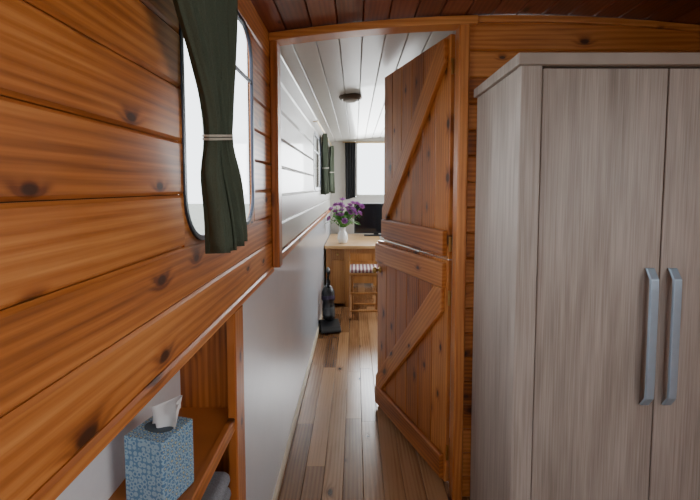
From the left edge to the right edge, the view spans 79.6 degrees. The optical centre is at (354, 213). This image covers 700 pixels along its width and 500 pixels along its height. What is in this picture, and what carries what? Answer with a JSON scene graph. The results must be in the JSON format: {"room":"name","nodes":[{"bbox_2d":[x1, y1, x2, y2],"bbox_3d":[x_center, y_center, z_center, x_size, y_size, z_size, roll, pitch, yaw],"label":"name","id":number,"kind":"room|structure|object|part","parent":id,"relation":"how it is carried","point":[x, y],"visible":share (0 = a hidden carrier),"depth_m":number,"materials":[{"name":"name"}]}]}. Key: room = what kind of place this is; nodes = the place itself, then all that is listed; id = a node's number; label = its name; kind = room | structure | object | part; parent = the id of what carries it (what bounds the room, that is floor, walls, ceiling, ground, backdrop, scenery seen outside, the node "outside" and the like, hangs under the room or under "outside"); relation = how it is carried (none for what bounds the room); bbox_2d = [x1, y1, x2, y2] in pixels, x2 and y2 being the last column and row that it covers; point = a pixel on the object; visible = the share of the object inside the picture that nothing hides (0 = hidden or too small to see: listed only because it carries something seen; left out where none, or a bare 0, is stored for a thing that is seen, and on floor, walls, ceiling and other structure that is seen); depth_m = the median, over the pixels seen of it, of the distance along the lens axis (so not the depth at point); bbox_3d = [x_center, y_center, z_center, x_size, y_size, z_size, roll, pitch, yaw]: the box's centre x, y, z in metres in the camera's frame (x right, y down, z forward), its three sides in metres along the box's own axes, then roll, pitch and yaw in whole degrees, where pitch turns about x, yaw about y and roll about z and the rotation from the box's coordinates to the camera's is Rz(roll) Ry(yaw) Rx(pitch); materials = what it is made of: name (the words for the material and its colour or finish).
{"room":"ship interior","nodes":[
{"label":"ship interior","id":0,"kind":"room"},
{"bbox_2d":[0,0,271,499],"bbox_3d":[-0.328,-0.153,-0.042,0.016,0.930,3.335,0,4,0],"label":"wall","id":1,"kind":"structure","parent":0,"point":[100,290],"depth_m":0.51,"materials":[{"name":"brown wood"}]},
{"bbox_2d":[55,54,330,499],"bbox_3d":[-0.415,0.192,1.916,0.190,1.870,7.200,0,4,0],"label":"wall","id":2,"kind":"structure","parent":0,"point":[281,318],"depth_m":1.85,"materials":[{"name":"white paint"}]},
{"bbox_2d":[27,266,273,499],"bbox_3d":[-0.332,0.321,-0.022,0.036,0.026,3.315,0,4,0],"label":"trim","id":3,"kind":"structure","parent":2,"relation":"attached to","point":[63,477],"depth_m":0.58,"materials":[{"name":"brown wood"}]},
{"bbox_2d":[173,0,247,253],"bbox_3d":[-0.275,-0.258,0.775,0.090,0.676,0.620,0,4,0],"label":"curtain","id":4,"kind":"object","parent":2,"relation":"hanging from","point":[209,28],"visible":1,"depth_m":0.78,"materials":[{"name":"green fabric"}]},
{"bbox_2d":[176,24,253,246],"bbox_3d":[-0.325,-0.251,1.046,0.008,0.592,0.551,0,4,0],"label":"liner","id":5,"kind":"object","parent":2,"relation":"attached to","point":[190,239],"visible":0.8,"depth_m":0.83,"materials":[{"name":"brown wood"}]},
{"bbox_2d":[179,11,254,240],"bbox_3d":[-0.322,-0.251,1.046,0.009,0.591,0.550,0,4,0],"label":"frame","id":6,"kind":"object","parent":2,"relation":"attached to","point":[195,233],"visible":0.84,"depth_m":0.86,"materials":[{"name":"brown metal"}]},
{"bbox_2d":[272,313,322,499],"bbox_3d":[-0.315,1.010,3.405,0.010,0.045,4.335,0,4,0],"label":"baseboard","id":7,"kind":"structure","parent":2,"relation":"attached to","point":[284,461],"depth_m":2.12,"materials":[{"name":"white wood"}]},
{"bbox_2d":[282,209,329,258],"bbox_3d":[-0.329,0.064,3.589,0.042,0.038,3.845,0,4,0],"label":"trim","id":8,"kind":"structure","parent":2,"relation":"attached to","point":[293,243],"depth_m":2.41,"materials":[{"name":"brown wood"}]},
{"bbox_2d":[313,131,320,190],"bbox_3d":[-0.322,-0.437,3.579,0.009,0.480,0.700,0,4,0],"label":"frame","id":9,"kind":"object","parent":2,"relation":"attached to","point":[315,133],"visible":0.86,"depth_m":3.55,"materials":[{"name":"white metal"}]},
{"bbox_2d":[313,120,328,194],"bbox_3d":[-0.286,-0.452,3.704,0.074,0.578,1.050,0,4,0],"label":"curtain","id":10,"kind":"object","parent":2,"relation":"hanging from","point":[325,154],"visible":1,"depth_m":3.95,"materials":[{"name":"green fabric"}]},
{"bbox_2d":[328,140,334,192],"bbox_3d":[-0.287,-0.526,4.886,0.078,0.583,1.020,0,4,0],"label":"curtain","id":11,"kind":"object","parent":2,"relation":"hanging from","point":[331,153],"visible":1,"depth_m":5.11,"materials":[{"name":"green fabric"}]},
{"bbox_2d":[314,138,417,250],"bbox_3d":[0.485,-0.057,5.523,2.090,1.900,0.030,0,4,0],"label":"wall","id":12,"kind":"structure","parent":0,"point":[339,147],"depth_m":5.49,"materials":[{"name":"white paint"}]},
{"bbox_2d":[356,141,383,196],"bbox_3d":[0.575,-0.585,5.481,1.150,0.720,0.035,0,4,0],"label":"frame","id":13,"kind":"object","parent":12,"relation":"attached to","point":[357,195],"visible":0.41,"depth_m":5.47,"materials":[{"name":"white wood"}]},
{"bbox_2d":[277,283,469,499],"bbox_3d":[0.470,1.155,1.979,2.060,0.060,7.200,0,4,0],"label":"floor","id":14,"kind":"structure","parent":0,"point":[344,446],"depth_m":2.08,"materials":[{"name":"brown wood"}]},
{"bbox_2d":[108,305,245,499],"bbox_3d":[-0.403,0.790,0.035,0.174,0.918,2.367,0,4,0],"label":"built-in shelf","id":15,"kind":"object","parent":14,"relation":"on","point":[212,380],"visible":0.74,"depth_m":1.14,"materials":[{"name":"brown wood"}]},
{"bbox_2d":[124,395,193,499],"bbox_3d":[-0.381,0.461,0.843,0.115,0.209,0.090,1,4,16],"label":"tissue box","id":16,"kind":"object","parent":15,"relation":"on","point":[159,456],"visible":1,"depth_m":0.82,"materials":[{"name":"cardboard"}]},
{"bbox_3d":[-0.406,0.715,1.204,0.169,0.918,0.020,0,4,0],"label":"panel","id":17,"kind":"part","parent":15,"relation":"part of","materials":[{"name":"brown wood"}]},
{"bbox_2d":[201,472,230,499],"bbox_3d":[-0.400,0.763,0.976,0.150,0.170,0.290,0,4,0],"label":"folded towel","id":18,"kind":"object","parent":15,"relation":"on","point":[217,488],"visible":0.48,"depth_m":1.05,"materials":[{"name":"grey fabric"}]},
{"bbox_2d":[319,267,340,333],"bbox_3d":[-0.225,0.741,3.674,0.170,0.530,0.256,-1,4,-12],"label":"vacuum","id":19,"kind":"object","parent":14,"relation":"on","point":[328,324],"visible":0.97,"depth_m":3.68,"materials":[{"name":"black plastic"}]},
{"bbox_3d":[-0.238,0.578,3.729,0.028,0.212,0.096,-1,4,-12],"label":"handle","id":20,"kind":"part","parent":19,"relation":"part of","materials":[{"name":"black plastic"}]},
{"bbox_2d":[324,234,379,306],"bbox_3d":[-0.011,0.613,4.850,0.602,0.650,1.100,0,4,0],"label":"desk","id":21,"kind":"object","parent":14,"relation":"on","point":[359,248],"visible":0.78,"depth_m":4.37,"materials":[{"name":"brown wood"}]},
{"bbox_2d":[325,197,364,243],"bbox_3d":[-0.117,0.066,4.466,0.392,0.491,0.371,-2,4,-28],"label":"flower vase","id":22,"kind":"object","parent":21,"relation":"on","point":[342,218],"visible":1,"depth_m":4.42,"materials":[{"name":"white ceramic"}]},
{"bbox_2d":[354,203,383,235],"bbox_3d":[0.260,0.066,5.165,0.540,0.400,0.140,0,4,0],"label":"television","id":23,"kind":"object","parent":21,"relation":"on","point":[370,219],"visible":0.66,"depth_m":5.14,"materials":[{"name":"black plastic"}]},
{"bbox_2d":[349,264,377,317],"bbox_3d":[0.095,0.747,4.107,0.306,0.470,0.322,0,4,0],"label":"stool","id":24,"kind":"object","parent":14,"relation":"on","point":[355,269],"visible":0.67,"depth_m":4.04,"materials":[{"name":"brown wood"}]},
{"bbox_2d":[350,264,377,272],"bbox_3d":[0.095,0.530,4.093,0.290,0.036,0.280,0,4,0],"label":"cushion","id":25,"kind":"object","parent":24,"relation":"on","point":[354,268],"depth_m":3.99,"materials":[{"name":"fabric"}]},
{"bbox_2d":[470,52,699,499],"bbox_3d":[0.879,0.353,1.402,0.870,1.614,0.444,0,4,0],"label":"wardrobe","id":26,"kind":"object","parent":14,"relation":"on","point":[586,360],"visible":1,"depth_m":1.20,"materials":[{"name":"grey wood"}]},
{"bbox_3d":[0.694,0.344,1.218,0.347,1.496,0.018,0,4,0],"label":"door","id":27,"kind":"part","parent":26,"relation":"part of","materials":[{"name":"grey wood"}]},
{"bbox_3d":[0.837,0.354,1.193,0.025,0.400,0.027,0,4,0],"label":"handle","id":28,"kind":"part","parent":26,"relation":"part of","materials":[{"name":"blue metal"}]},
{"bbox_3d":[0.901,0.354,1.193,0.025,0.400,0.027,0,4,0],"label":"handle","id":29,"kind":"part","parent":26,"relation":"part of","materials":[{"name":"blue metal"}]},
{"bbox_3d":[1.054,0.344,1.218,0.367,1.496,0.018,0,4,0],"label":"door","id":30,"kind":"part","parent":26,"relation":"part of","materials":[{"name":"grey wood"}]},
{"bbox_2d":[251,0,699,142],"bbox_3d":[0.600,-0.749,1.856,1.900,0.120,7.200,0,4,0],"label":"ceiling","id":31,"kind":"structure","parent":0,"point":[326,70],"depth_m":1.75,"materials":[{"name":"white wood"}]},
{"bbox_2d":[339,93,361,102],"bbox_3d":[-0.030,-0.769,2.806,0.156,0.048,0.156,0,4,0],"label":"ceiling lamp","id":32,"kind":"object","parent":31,"relation":"attached to","point":[351,97],"depth_m":2.76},
{"bbox_2d":[343,142,383,198],"bbox_3d":[0.520,-0.562,5.444,1.360,0.743,0.060,0,4,0],"label":"curtain","id":33,"kind":"object","parent":31,"relation":"hanging from","point":[350,147],"visible":0.98,"depth_m":5.43,"materials":[{"name":"black fabric"}]},
{"bbox_3d":[0.520,-0.927,5.428,1.360,0.011,0.045,0,4,0],"label":"rod","id":34,"kind":"part","parent":33,"relation":"part of","materials":[{"name":"gold metal"}]},
{"bbox_2d":[462,23,699,496],"bbox_3d":[0.965,0.211,1.652,1.070,1.865,0.040,0,4,0],"label":"wall","id":35,"kind":"structure","parent":0,"point":[492,45],"depth_m":1.58,"materials":[{"name":"brown wood"}]},
{"bbox_2d":[269,24,469,499],"bbox_3d":[0.055,0.202,1.657,0.748,1.883,0.080,0,4,0],"label":"posts","id":36,"kind":"object","parent":35,"relation":"attached to","point":[462,53],"depth_m":1.61,"materials":[{"name":"brown wood"}]},
{"bbox_2d":[372,240,451,481],"bbox_3d":[0.241,0.638,2.058,0.065,0.941,0.699,-1,4,-21],"label":"leaf","id":37,"kind":"object","parent":36,"relation":"attached to","point":[412,387],"visible":1,"depth_m":1.96,"materials":[{"name":"brown wood"}]},
{"bbox_3d":[0.118,0.310,2.327,0.044,0.037,0.038,-1,4,-21],"label":"knob","id":38,"kind":"part","parent":37,"relation":"part of","materials":[{"name":"gold metal"}]},
{"bbox_2d":[381,34,455,259],"bbox_3d":[0.270,-0.283,2.009,0.040,0.895,0.699,-1,4,-18],"label":"leaf","id":39,"kind":"object","parent":36,"relation":"attached to","point":[417,209],"visible":0.99,"depth_m":1.90,"materials":[{"name":"brown wood"}]},
{"bbox_3d":[0.382,0.206,1.691,0.011,1.630,0.012,0,4,0],"label":"hinges","id":40,"kind":"part","parent":36,"relation":"part of","materials":[{"name":"brown wood"}]},
{"bbox_2d":[269,15,477,45],"bbox_3d":[0.068,-0.689,1.585,0.774,0.094,0.074,0,4,0],"label":"trim","id":41,"kind":"structure","parent":35,"relation":"attached to","point":[437,23],"depth_m":1.55,"materials":[{"name":"brown wood"}]},
{"bbox_2d":[478,15,699,32],"bbox_3d":[0.978,-0.695,1.565,1.043,0.086,0.016,0,4,0],"label":"trim","id":42,"kind":"structure","parent":35,"relation":"attached to","point":[481,18],"depth_m":1.56,"materials":[{"name":"brown wood"}]},
{"label":"outside","id":43,"kind":"structure","parent":0,"visible":0},
{"bbox_2d":[188,204,248,233],"bbox_3d":[0.000,1.349,5.098,60.000,0.150,70.000,0,4,0],"label":"ground","id":44,"kind":"structure","parent":43,"point":[196,210],"depth_m":23.50,"materials":[{"name":"white"}]}
]}

